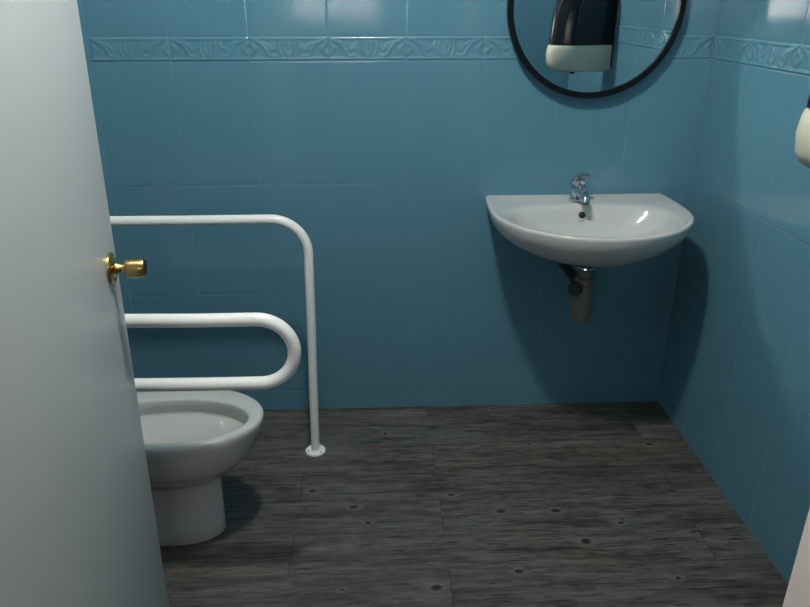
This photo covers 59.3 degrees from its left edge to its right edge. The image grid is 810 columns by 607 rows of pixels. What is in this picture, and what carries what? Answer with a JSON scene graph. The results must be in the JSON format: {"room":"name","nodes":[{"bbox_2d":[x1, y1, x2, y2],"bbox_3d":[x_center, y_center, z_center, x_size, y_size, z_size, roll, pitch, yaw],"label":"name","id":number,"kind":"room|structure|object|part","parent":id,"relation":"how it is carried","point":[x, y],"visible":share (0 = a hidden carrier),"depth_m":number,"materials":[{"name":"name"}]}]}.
{"room":"public restroom","nodes":[
{"label":"public restroom","id":0,"kind":"room"},
{"bbox_2d":[77,0,720,409],"bbox_3d":[-0.099,-0.814,2.334,2.412,2.620,0.104,-1,23,-2],"label":"wall","id":1,"kind":"structure","parent":0,"point":[383,130],"depth_m":2.46,"materials":[{"name":"blue tile"}]},
{"bbox_2d":[558,263,596,323],"bbox_3d":[0.572,-0.076,2.462,0.091,0.202,0.315,-1,23,-2],"label":"trap","id":2,"kind":"object","parent":1,"relation":"attached to","point":[581,287],"visible":0.94,"depth_m":2.33,"materials":[{"name":"grey plastic"}]},
{"bbox_2d":[485,193,693,266],"bbox_3d":[0.603,-0.216,2.297,0.646,0.152,0.501,-1,23,-2],"label":"basin","id":3,"kind":"object","parent":1,"relation":"attached to","point":[614,230],"visible":0.99,"depth_m":2.35,"materials":[{"name":"white ceramic"}]},
{"bbox_2d":[569,174,589,204],"bbox_3d":[0.590,-0.385,2.374,0.054,0.101,0.144,-1,23,-2],"label":"tap","id":4,"kind":"object","parent":3,"relation":"on","point":[578,192],"visible":1,"depth_m":2.38,"materials":[{"name":"silver metal"}]},
{"bbox_3d":[0.588,-0.422,2.390,0.049,0.046,0.081,-1,23,-2],"label":"lever","id":5,"kind":"part","parent":4,"relation":"part of","materials":[{"name":"silver metal"}]},
{"bbox_3d":[0.590,-0.364,2.368,0.038,0.045,0.116,-1,23,-2],"label":"spout","id":6,"kind":"part","parent":4,"relation":"part of","materials":[{"name":"silver metal"}]},
{"bbox_2d":[506,0,686,97],"bbox_3d":[0.601,-0.940,2.241,0.565,0.565,0.040,-1,23,-3],"label":"round mirror","id":7,"kind":"object","parent":1,"relation":"attached to","point":[574,48],"visible":1,"depth_m":2.27,"materials":[{"name":"black mirror"}]},
{"bbox_2d":[160,401,787,606],"bbox_3d":[-0.073,1.154,1.138,3.900,0.060,3.850,-1,23,-2],"label":"floor","id":8,"kind":"structure","parent":0,"point":[589,504],"depth_m":2.19,"materials":[{"name":"grey wood"}]},
{"bbox_2d":[136,390,263,546],"bbox_3d":[-0.784,0.321,2.001,0.766,0.796,0.334,-1,23,-2],"label":"toilet","id":9,"kind":"object","parent":8,"relation":"on","point":[192,439],"visible":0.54,"depth_m":2.07,"materials":[{"name":"ceramic"}]},
{"bbox_2d":[657,0,809,583],"bbox_3d":[1.093,-0.472,1.531,0.104,2.620,1.750,-1,23,-2],"label":"wall","id":10,"kind":"structure","parent":0,"point":[735,381],"depth_m":2.11,"materials":[{"name":"blue tile"}]},
{"bbox_2d":[794,94,809,167],"bbox_3d":[0.906,-0.439,1.308,0.296,0.421,0.164,-1,23,-2],"label":"dispenser","id":11,"kind":"object","parent":10,"relation":"attached to","point":[802,136],"visible":1,"depth_m":1.36,"materials":[{"name":"beige plastic"}]},
{"bbox_3d":[-0.020,-0.085,0.627,2.412,2.620,0.120,-1,23,-2],"label":"wall","id":12,"kind":"structure","parent":0,"visible":0},
{"bbox_2d":[782,508,809,606],"bbox_3d":[0.518,0.145,0.750,0.042,2.100,0.144,-1,23,-2],"label":"trim","id":13,"kind":"structure","parent":12,"relation":"attached to","point":[798,590],"depth_m":0.89,"materials":[{"name":"paint"}]},
{"bbox_3d":[-1.213,-0.431,1.441,0.104,2.620,1.750,-1,23,-2],"label":"wall","id":14,"kind":"structure","parent":0,"visible":0},
{"bbox_2d":[125,312,300,391],"bbox_3d":[-0.704,0.114,1.665,0.918,0.280,0.100,-1,23,-2],"label":"grab rail","id":15,"kind":"object","parent":14,"relation":"attached to","point":[274,323],"visible":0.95,"depth_m":1.67,"materials":[{"name":"white metal"}]},
{"bbox_2d":[110,214,325,456],"bbox_3d":[-0.736,0.122,2.343,0.906,0.893,0.072,-1,23,-2],"label":"grab rail","id":16,"kind":"object","parent":14,"relation":"attached to","point":[315,449],"visible":0.87,"depth_m":2.22,"materials":[{"name":"white metal"}]},
{"bbox_3d":[-0.318,0.520,2.533,0.071,0.010,0.071,-1,23,-2],"label":"floor plate","id":17,"kind":"part","parent":16,"relation":"part of","materials":[{"name":"white metal"}]},
{"bbox_3d":[-0.514,0.175,0.682,0.020,2.100,0.082,-1,23,-2],"label":"trim","id":18,"kind":"structure","parent":0,"visible":0},
{"bbox_2d":[0,0,168,606],"bbox_3d":[-0.516,0.031,1.087,0.106,2.032,0.731,-2,23,-8],"label":"door","id":19,"kind":"structure","parent":18,"relation":"attached to","point":[78,527],"depth_m":1.10,"materials":[{"name":"paint"}]},
{"bbox_3d":[-0.535,-0.069,1.383,0.060,0.038,0.038,-2,23,-8],"label":"knob","id":20,"kind":"part","parent":19,"relation":"part of","materials":[{"name":"gold metal"}]},
{"bbox_3d":[-0.506,-0.070,1.387,0.001,0.029,0.029,-2,23,-7],"label":"knob","id":21,"kind":"part","parent":19,"relation":"part of","materials":[{"name":"gold metal"}]}
]}

